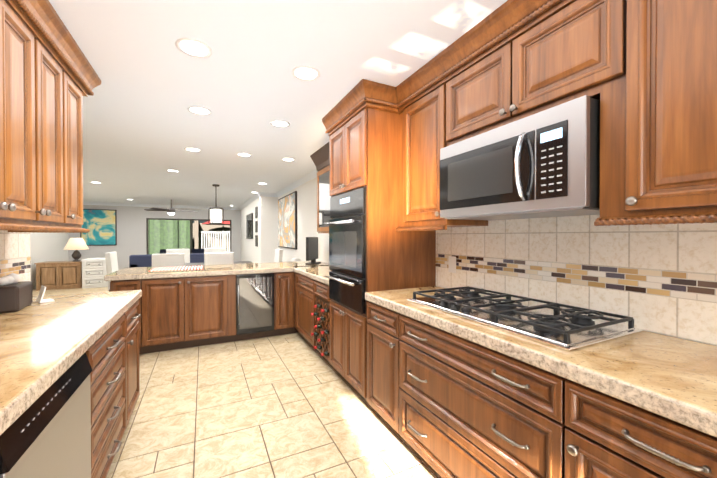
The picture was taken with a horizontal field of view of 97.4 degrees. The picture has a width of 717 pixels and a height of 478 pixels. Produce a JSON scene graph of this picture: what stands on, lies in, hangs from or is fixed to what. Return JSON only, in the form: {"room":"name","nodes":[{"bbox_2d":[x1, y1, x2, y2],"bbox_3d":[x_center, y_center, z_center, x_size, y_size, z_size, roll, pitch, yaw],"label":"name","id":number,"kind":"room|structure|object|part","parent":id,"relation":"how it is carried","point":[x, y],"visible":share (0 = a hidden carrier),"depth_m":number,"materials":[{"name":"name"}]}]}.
{"room":"kitchen","nodes":[
{"label":"kitchen","id":0,"kind":"room"},
{"bbox_2d":[30,232,68,289],"bbox_3d":[-6.989,0.064,5.445,0.120,2.420,10.140,0,1,-26],"label":"wall","id":1,"kind":"structure","parent":0,"point":[47,246],"depth_m":8.52,"materials":[{"name":"white paint"}]},
{"bbox_2d":[68,205,240,269],"bbox_3d":[-6.808,0.017,11.119,5.220,2.420,0.120,0,1,-26],"label":"wall","id":2,"kind":"structure","parent":0,"point":[131,230],"depth_m":10.68,"materials":[{"name":"grey paint"}]},
{"bbox_2d":[80,209,116,245],"bbox_3d":[-8.426,-0.375,10.226,0.930,1.180,0.043,0,1,-26],"label":"picture","id":3,"kind":"object","parent":2,"relation":"attached to","point":[100,225],"visible":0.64,"depth_m":10.22,"materials":[{"name":"teal"}]},
{"bbox_2d":[83,202,237,209],"bbox_3d":[-6.778,-1.146,11.015,5.008,0.089,0.075,0,1,-26],"label":"crown molding","id":4,"kind":"structure","parent":2,"relation":"attached to","point":[84,203],"depth_m":10.83,"materials":[{"name":"white"}]},
{"bbox_2d":[146,218,231,253],"bbox_3d":[-6.086,0.249,11.466,2.720,1.950,0.060,0,1,-26],"label":"door frame","id":5,"kind":"structure","parent":2,"relation":"attached to","point":[147,219],"depth_m":11.43,"materials":[{"name":"grey"}]},
{"bbox_2d":[32,287,441,477],"bbox_3d":[-3.142,1.326,4.006,5.993,0.080,16.993,0,1,-26],"label":"floor","id":6,"kind":"structure","parent":0,"point":[294,405],"depth_m":2.25,"materials":[{"name":"beige tile"}]},
{"bbox_2d":[0,420,31,477],"bbox_3d":[-1.006,0.891,0.359,0.692,0.850,0.567,0,1,-26],"label":"dishwasher","id":7,"kind":"object","parent":6,"relation":"on","point":[16,441],"depth_m":0.81,"materials":[{"name":"metal"}]},
{"bbox_2d":[0,290,141,434],"bbox_3d":[-1.109,0.435,0.539,0.671,0.060,3.895,0,1,-26],"label":"countertop","id":8,"kind":"structure","parent":7,"relation":"on","point":[44,347],"depth_m":1.27,"materials":[{"name":"stone"}]},
{"bbox_2d":[0,273,32,312],"bbox_3d":[-1.962,0.294,1.759,0.150,0.198,0.250,0,1,-33],"label":"tissue box","id":9,"kind":"object","parent":8,"relation":"on","point":[15,295],"visible":1,"depth_m":1.71,"materials":[{"name":"brown leather"}]},
{"bbox_2d":[36,286,54,302],"bbox_3d":[-1.958,0.343,1.971,0.091,0.098,0.068,0,1,35],"label":"telephone","id":10,"kind":"object","parent":8,"relation":"on","point":[40,299],"visible":1,"depth_m":1.95,"materials":[{"name":"white plastic"}]},
{"bbox_2d":[34,261,81,290],"bbox_3d":[-7.579,0.917,8.088,0.890,0.670,0.590,0,1,-26],"label":"dresser","id":11,"kind":"object","parent":6,"relation":"on","point":[52,275],"visible":0.83,"depth_m":7.84,"materials":[{"name":"brown wood"}]},
{"bbox_2d":[63,238,88,261],"bbox_3d":[-7.322,0.277,8.182,0.500,0.610,0.500,0,1,-26],"label":"table lamp","id":12,"kind":"object","parent":11,"relation":"on","point":[76,244],"visible":1,"depth_m":8.09,"materials":[{"name":"grey fabric"}]},
{"bbox_2d":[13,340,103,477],"bbox_3d":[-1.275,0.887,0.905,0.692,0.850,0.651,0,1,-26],"label":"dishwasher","id":13,"kind":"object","parent":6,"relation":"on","point":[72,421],"depth_m":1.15,"materials":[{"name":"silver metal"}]},
{"bbox_2d":[82,258,107,288],"bbox_3d":[-6.867,0.881,8.282,0.500,0.740,0.530,0,1,-26],"label":"chest","id":14,"kind":"object","parent":6,"relation":"on","point":[94,271],"visible":0.96,"depth_m":8.06,"materials":[{"name":"white wood"}]},
{"bbox_2d":[105,251,117,291],"bbox_3d":[-4.247,0.751,5.743,0.503,1.041,0.460,0,1,-26],"label":"chair","id":15,"kind":"object","parent":6,"relation":"on","point":[111,262],"visible":0.35,"depth_m":5.47,"materials":[{"name":"white fabric"}]},
{"bbox_2d":[94,308,135,477],"bbox_3d":[-1.573,0.882,1.510,0.692,0.850,0.698,0,1,-26],"label":"base cabinet","id":16,"kind":"object","parent":6,"relation":"on","point":[120,339],"depth_m":1.79,"materials":[{"name":"brown wood"}]},
{"bbox_3d":[-1.408,0.817,1.922,0.040,0.575,0.740,0,1,-26],"label":"handle","id":17,"kind":"part","parent":16,"relation":"part of","materials":[{"name":"grey metal"}]},
{"bbox_2d":[110,279,141,353],"bbox_3d":[-2.643,0.864,3.659,0.288,0.850,0.677,0,1,-26],"label":"base cabinet","id":18,"kind":"object","parent":6,"relation":"on","point":[120,285],"depth_m":3.42,"materials":[{"name":"brown wood"}]},
{"bbox_2d":[104,261,328,280],"bbox_3d":[-1.669,0.404,4.290,2.661,0.060,0.920,0,1,-26],"label":"countertop","id":19,"kind":"structure","parent":18,"relation":"on","point":[134,273],"depth_m":3.88,"materials":[{"name":"stone"}]},
{"bbox_2d":[150,265,202,270],"bbox_3d":[-2.301,0.373,4.023,0.570,0.006,0.500,0,1,-26],"label":"striped cloth","id":20,"kind":"object","parent":19,"relation":"on","point":[176,268],"visible":0.94,"depth_m":3.96,"materials":[{"name":"white fabric"}]},
{"bbox_2d":[305,237,320,263],"bbox_3d":[-0.684,0.170,4.724,0.160,0.400,0.500,0,0,9],"label":"tv","id":21,"kind":"object","parent":19,"relation":"on","point":[312,249],"visible":1,"depth_m":4.66,"materials":[{"name":"black plastic"}]},
{"bbox_2d":[131,300,140,402],"bbox_3d":[-1.841,0.877,2.054,0.692,0.850,0.514,0,1,-26],"label":"base cabinet","id":22,"kind":"object","parent":6,"relation":"on","point":[136,305],"depth_m":2.34,"materials":[{"name":"brown wood"}]},
{"bbox_2d":[142,277,185,353],"bbox_3d":[-2.329,0.863,3.814,0.413,0.850,0.677,0,1,-26],"label":"base cabinet","id":23,"kind":"object","parent":6,"relation":"on","point":[181,312],"depth_m":3.55,"materials":[{"name":"brown wood"}]},
{"bbox_2d":[129,253,203,267],"bbox_3d":[-4.948,0.823,8.687,2.100,0.850,0.900,0,1,-26],"label":"sofa","id":24,"kind":"object","parent":6,"relation":"on","point":[140,260],"visible":0.19,"depth_m":7.98,"materials":[{"name":"blue fabric"}]},
{"bbox_2d":[152,253,184,266],"bbox_3d":[-3.170,0.755,5.302,0.460,1.041,0.503,0,1,-26],"label":"chair","id":25,"kind":"object","parent":6,"relation":"on","point":[171,259],"visible":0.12,"depth_m":5.08,"materials":[{"name":"white fabric"}]},
{"bbox_2d":[166,249,189,262],"bbox_3d":[-3.940,0.742,6.865,0.460,1.041,0.503,0,1,-26],"label":"chair","id":26,"kind":"object","parent":6,"relation":"on","point":[187,255],"visible":0.17,"depth_m":7.06,"materials":[{"name":"white fabric"}]},
{"bbox_2d":[186,275,229,347],"bbox_3d":[-1.914,0.861,4.019,0.512,0.850,0.677,0,1,-26],"label":"base cabinet","id":27,"kind":"object","parent":6,"relation":"on","point":[207,297],"depth_m":3.75,"materials":[{"name":"brown wood"}]},
{"bbox_2d":[204,248,225,252],"bbox_3d":[-3.267,0.739,7.197,0.460,1.041,0.503,0,1,-26],"label":"chair","id":28,"kind":"object","parent":6,"relation":"on","point":[211,250],"visible":0.21,"depth_m":7.34,"materials":[{"name":"white fabric"}]},
{"bbox_2d":[185,261,251,265],"bbox_3d":[-3.062,0.887,6.328,1.800,0.760,1.000,0,1,-26],"label":"dining table","id":29,"kind":"object","parent":6,"relation":"on","point":[235,262],"visible":0.21,"depth_m":6.50,"materials":[{"name":"grey"}]},
{"bbox_2d":[204,252,233,264],"bbox_3d":[-2.497,0.752,5.634,0.460,1.041,0.503,0,1,-26],"label":"chair","id":30,"kind":"object","parent":6,"relation":"on","point":[219,258],"visible":0.19,"depth_m":5.41,"materials":[{"name":"white fabric"}]},
{"bbox_2d":[230,273,277,341],"bbox_3d":[-1.448,0.859,4.243,0.523,0.850,0.687,0,1,-26],"label":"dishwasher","id":31,"kind":"object","parent":6,"relation":"on","point":[253,297],"depth_m":3.97,"materials":[{"name":"silver metal"}]},
{"bbox_2d":[274,249,282,261],"bbox_3d":[-1.948,0.742,6.875,0.503,1.041,0.460,0,1,-26],"label":"chair","id":32,"kind":"object","parent":6,"relation":"on","point":[278,255],"visible":0.19,"depth_m":6.78,"materials":[{"name":"white fabric"}]},
{"bbox_2d":[278,272,289,334],"bbox_3d":[-1.111,0.858,4.414,0.232,0.850,0.677,0,1,-26],"label":"base cabinet","id":33,"kind":"object","parent":6,"relation":"on","point":[283,277],"depth_m":4.15,"materials":[{"name":"brown wood"}]},
{"bbox_2d":[290,258,300,261],"bbox_3d":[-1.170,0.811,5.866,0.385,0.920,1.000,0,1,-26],"label":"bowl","id":34,"kind":"object","parent":6,"relation":"on","point":[295,260],"visible":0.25,"depth_m":5.74,"materials":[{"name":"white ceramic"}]},
{"bbox_2d":[290,272,312,343],"bbox_3d":[-0.403,0.862,3.956,0.687,0.850,0.885,0,1,-26],"label":"base cabinet","id":35,"kind":"object","parent":6,"relation":"on","point":[299,284],"depth_m":3.93,"materials":[{"name":"brown wood"}]},
{"bbox_2d":[310,280,337,371],"bbox_3d":[-0.104,0.867,3.348,0.687,0.850,0.469,0,1,-26],"label":"wine rack","id":36,"kind":"object","parent":6,"relation":"on","point":[319,292],"depth_m":3.25,"materials":[{"name":"brown wood"}]},
{"bbox_2d":[292,265,330,284],"bbox_3d":[-0.275,0.408,3.718,0.666,0.060,1.290,0,1,-26],"label":"countertop","id":37,"kind":"structure","parent":36,"relation":"on","point":[318,272],"depth_m":3.69,"materials":[{"name":"stone"}]},
{"bbox_2d":[367,302,390,425],"bbox_3d":[0.428,0.875,2.269,0.687,0.850,0.435,0,1,-26],"label":"base cabinet","id":38,"kind":"object","parent":6,"relation":"on","point":[378,317],"depth_m":2.16,"materials":[{"name":"brown wood"}]},
{"bbox_2d":[324,108,435,411],"bbox_3d":[0.146,0.162,2.785,0.731,2.268,0.750,0,1,-26],"label":"tall cabinet","id":39,"kind":"object","parent":6,"relation":"on","point":[371,249],"visible":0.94,"depth_m":2.45,"materials":[{"name":"brown wood"}]},
{"bbox_3d":[-0.131,0.090,2.648,0.035,1.098,0.093,0,1,-26],"label":"knob","id":40,"kind":"part","parent":39,"relation":"part of","materials":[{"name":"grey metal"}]},
{"bbox_2d":[391,310,552,477],"bbox_3d":[0.741,0.881,1.632,0.687,0.850,0.984,0,1,-26],"label":"base cabinet","id":41,"kind":"object","parent":6,"relation":"on","point":[443,404],"depth_m":1.45,"materials":[{"name":"brown wood"}]},
{"bbox_2d":[547,374,716,477],"bbox_3d":[1.073,0.886,0.960,0.687,0.850,0.516,0,1,-26],"label":"base cabinet","id":42,"kind":"object","parent":6,"relation":"on","point":[591,433],"depth_m":0.92,"materials":[{"name":"brown wood"}]},
{"bbox_2d":[365,286,716,437],"bbox_3d":[1.012,0.430,1.105,0.666,0.060,3.035,0,1,-26],"label":"countertop","id":43,"kind":"structure","parent":42,"relation":"on","point":[671,378],"depth_m":1.05,"materials":[{"name":"stone"}]},
{"bbox_2d":[408,286,642,350],"bbox_3d":[0.766,0.365,1.677,0.530,0.060,0.990,0,1,-26],"label":"cooktop","id":44,"kind":"object","parent":43,"relation":"in","point":[571,329],"visible":1,"depth_m":1.44,"materials":[{"name":"silver metal"}]},
{"bbox_2d":[49,0,507,207],"bbox_3d":[-3.102,-1.163,3.950,5.940,0.060,16.400,0,1,-26],"label":"ceiling","id":45,"kind":"structure","parent":0,"point":[143,127],"depth_m":2.18,"materials":[{"name":"white paint"}]},
{"bbox_2d":[144,200,196,214],"bbox_3d":[-5.611,-0.944,9.457,1.409,0.469,1.346,0,1,-26],"label":"ceiling fan","id":46,"kind":"object","parent":45,"relation":"hanging from","point":[171,210],"visible":1,"depth_m":9.35,"materials":[{"name":"grey"}]},
{"bbox_2d":[184,147,200,151],"bbox_3d":[-2.093,-1.130,3.975,0.178,0.006,0.201,0,1,-26],"label":"recessed light","id":47,"kind":"object","parent":45,"relation":"in","point":[187,148],"depth_m":3.98,"materials":[{"name":"white"}]},
{"bbox_2d":[175,38,211,57],"bbox_3d":[-0.959,-1.113,1.835,0.187,0.006,0.196,0,1,-26],"label":"recessed light","id":48,"kind":"object","parent":45,"relation":"in","point":[193,47],"depth_m":1.83,"materials":[{"name":"white"}]},
{"bbox_2d":[187,106,211,114],"bbox_3d":[-1.383,-1.120,2.746,0.187,0.006,0.199,0,1,-26],"label":"recessed light","id":49,"kind":"object","parent":45,"relation":"in","point":[198,110],"depth_m":2.75,"materials":[{"name":"white"}]},
{"bbox_2d":[208,184,223,223],"bbox_3d":[-3.037,-0.736,6.717,0.304,0.839,0.300,0,1,-26],"label":"pendant lamp","id":50,"kind":"object","parent":45,"relation":"hanging from","point":[215,214],"visible":1,"depth_m":6.65,"materials":[{"name":"grey glass"}]},
{"bbox_2d":[237,153,250,156],"bbox_3d":[-1.540,-1.133,4.234,0.168,0.006,0.195,0,1,-26],"label":"recessed light","id":51,"kind":"object","parent":45,"relation":"in","point":[239,154],"depth_m":4.22,"materials":[{"name":"white"}]},
{"bbox_2d":[270,120,289,126],"bbox_3d":[-0.761,-1.123,3.064,0.184,0.006,0.194,0,1,-26],"label":"recessed light","id":52,"kind":"object","parent":45,"relation":"in","point":[277,123],"depth_m":3.06,"materials":[{"name":"white"}]},
{"bbox_2d":[292,66,319,80],"bbox_3d":[-0.353,-1.115,2.122,0.186,0.006,0.198,0,1,-26],"label":"recessed light","id":53,"kind":"object","parent":45,"relation":"in","point":[304,73],"depth_m":2.12,"materials":[{"name":"white"}]},
{"bbox_2d":[241,177,716,345],"bbox_3d":[-0.717,0.068,5.024,0.560,2.420,16.200,0,1,-26],"label":"wall","id":54,"kind":"structure","parent":0,"point":[267,234],"depth_m":7.95,"materials":[{"name":"white paint"}]},
{"bbox_2d":[238,192,260,209],"bbox_3d":[-3.509,-1.138,9.962,0.075,0.089,4.695,0,1,-26],"label":"crown molding","id":55,"kind":"structure","parent":54,"relation":"attached to","point":[257,195],"depth_m":9.27,"materials":[{"name":"white paint"}]},
{"bbox_2d":[246,207,257,246],"bbox_3d":[-3.164,-0.338,9.305,0.040,1.060,2.150,0,1,-26],"label":"picture","id":56,"kind":"object","parent":54,"relation":"attached to","point":[249,226],"depth_m":9.13,"materials":[{"name":"black"}]},
{"bbox_2d":[261,192,274,196],"bbox_3d":[-2.292,-1.121,7.987,0.360,0.089,0.075,0,1,-26],"label":"crown molding","id":57,"kind":"structure","parent":54,"relation":"attached to","point":[262,194],"depth_m":7.99,"materials":[{"name":"white paint"}]},
{"bbox_2d":[278,191,296,249],"bbox_3d":[-1.648,-0.391,7.220,0.043,1.200,1.670,0,1,-26],"label":"picture","id":58,"kind":"object","parent":54,"relation":"attached to","point":[287,221],"visible":1,"depth_m":6.99,"materials":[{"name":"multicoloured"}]},
{"bbox_2d":[275,170,317,196],"bbox_3d":[-1.359,-1.110,6.592,0.075,0.089,3.400,0,1,-26],"label":"crown molding","id":59,"kind":"structure","parent":54,"relation":"attached to","point":[304,179],"depth_m":6.25,"materials":[{"name":"white paint"}]},
{"bbox_2d":[310,142,330,232],"bbox_3d":[-0.177,-0.601,3.792,0.415,1.058,1.348,0,1,-26],"label":"upper cabinet","id":60,"kind":"object","parent":54,"relation":"attached to","point":[320,158],"visible":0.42,"depth_m":4.03,"materials":[{"name":"brown wood"}]},
{"bbox_2d":[390,72,487,227],"bbox_3d":[0.571,-0.552,2.272,0.417,0.926,0.534,0,1,-26],"label":"upper cabinet","id":61,"kind":"object","parent":54,"relation":"attached to","point":[417,111],"depth_m":2.21,"materials":[{"name":"brown wood"}]},
{"bbox_2d":[426,84,589,223],"bbox_3d":[0.836,-0.333,1.630,0.507,0.422,0.815,0,1,-26],"label":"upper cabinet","id":62,"kind":"object","parent":54,"relation":"attached to","point":[532,160],"depth_m":1.45,"materials":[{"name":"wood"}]},
{"bbox_2d":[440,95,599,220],"bbox_3d":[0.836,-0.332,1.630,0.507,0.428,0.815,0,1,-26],"label":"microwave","id":63,"kind":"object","parent":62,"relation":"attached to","point":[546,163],"depth_m":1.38,"materials":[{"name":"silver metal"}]},
{"bbox_2d":[438,0,585,139],"bbox_3d":[0.893,-0.787,1.616,0.417,0.446,0.925,0,1,-26],"label":"upper cabinet","id":64,"kind":"object","parent":54,"relation":"attached to","point":[541,52],"depth_m":1.50,"materials":[{"name":"brown wood"}]},
{"bbox_2d":[436,215,716,344],"bbox_3d":[1.321,-0.096,1.232,0.014,0.990,3.200,0,1,-26],"label":"backsplash","id":65,"kind":"structure","parent":54,"relation":"attached to","point":[660,278],"depth_m":1.53,"materials":[{"name":"tile"}]},
{"bbox_2d":[586,0,716,223],"bbox_3d":[1.185,-0.542,1.025,0.417,0.926,0.557,0,1,-26],"label":"upper cabinet","id":66,"kind":"object","parent":54,"relation":"attached to","point":[606,110],"depth_m":1.06,"materials":[{"name":"brown wood"}]},
{"bbox_3d":[-2.144,0.119,-1.197,2.700,2.420,6.300,0,1,-26],"label":"wall","id":67,"kind":"structure","parent":0,"visible":0},
{"bbox_2d":[0,0,15,227],"bbox_3d":[-1.475,-0.535,0.986,0.417,0.941,0.336,0,1,-26],"label":"upper cabinet","id":68,"kind":"object","parent":67,"relation":"attached to","point":[7,7],"depth_m":1.29,"materials":[{"name":"brown wood"}]},
{"bbox_3d":[-1.526,-0.129,1.527,0.035,0.033,0.753,0,1,-26],"label":"knob","id":69,"kind":"part","parent":68,"relation":"part of","materials":[{"name":"grey metal"}]},
{"bbox_2d":[0,230,30,281],"bbox_3d":[-1.413,0.136,0.389,0.014,0.540,4.098,0,1,-26],"label":"backsplash","id":70,"kind":"structure","parent":67,"relation":"attached to","point":[15,252],"depth_m":2.05,"materials":[{"name":"tile"}]},
{"bbox_2d":[0,0,51,227],"bbox_3d":[-1.622,-0.537,1.285,0.417,0.941,0.330,0,1,-26],"label":"upper cabinet","id":71,"kind":"object","parent":67,"relation":"attached to","point":[49,78],"depth_m":1.47,"materials":[{"name":"brown wood"}]},
{"bbox_2d":[52,32,75,227],"bbox_3d":[-1.766,-0.540,1.578,0.417,0.941,0.324,0,1,-26],"label":"upper cabinet","id":72,"kind":"object","parent":67,"relation":"attached to","point":[63,66],"depth_m":1.79,"materials":[{"name":"brown wood"}]},
{"bbox_2d":[36,64,93,231],"bbox_3d":[-1.918,-0.542,1.885,0.417,0.941,0.360,0,1,-26],"label":"upper cabinet","id":73,"kind":"object","parent":67,"relation":"attached to","point":[83,85],"depth_m":2.03,"materials":[{"name":"brown wood"}]},
{"label":"outside","id":74,"kind":"structure","parent":0,"visible":0},
{"bbox_3d":[-11.661,1.178,23.788,28.000,0.090,26.880,0,1,-26],"label":"lawn","id":75,"kind":"structure","parent":74,"visible":0},
{"bbox_2d":[148,220,192,253],"bbox_3d":[-12.364,-0.194,17.237,5.800,2.758,1.888,0,1,-26],"label":"hedge","id":76,"kind":"object","parent":75,"relation":"on","point":[168,234],"visible":0.08,"depth_m":17.21,"materials":[{"name":"green plant"}]},
{"bbox_2d":[160,249,203,253],"bbox_3d":[-6.959,0.818,12.768,1.900,0.809,0.800,0,1,-26],"label":"sofa","id":77,"kind":"object","parent":75,"relation":"on","point":[162,251],"visible":0.1,"depth_m":13.07,"materials":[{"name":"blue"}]},
{"bbox_2d":[193,221,229,251],"bbox_3d":[-10.265,0.006,20.943,28.000,2.319,5.800,0,1,-26],"label":"boundary","id":78,"kind":"object","parent":75,"relation":"on","point":[198,227],"visible":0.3,"depth_m":23.43,"materials":[{"name":"white paint"}]},
{"bbox_2d":[199,231,229,251],"bbox_3d":[-6.864,0.334,20.525,6.270,1.669,0.040,0,1,-26],"label":"fence","id":79,"kind":"object","parent":75,"relation":"on","point":[213,232],"visible":0.17,"depth_m":19.47,"materials":[{"name":"grey wood"}]},
{"bbox_2d":[202,221,229,247],"bbox_3d":[-9.454,-0.178,22.010,2.800,2.669,2.800,0,1,-26],"label":"umbrella","id":80,"kind":"object","parent":75,"relation":"on","point":[223,224],"visible":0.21,"depth_m":22.00,"materials":[{"name":"red"}]}
]}

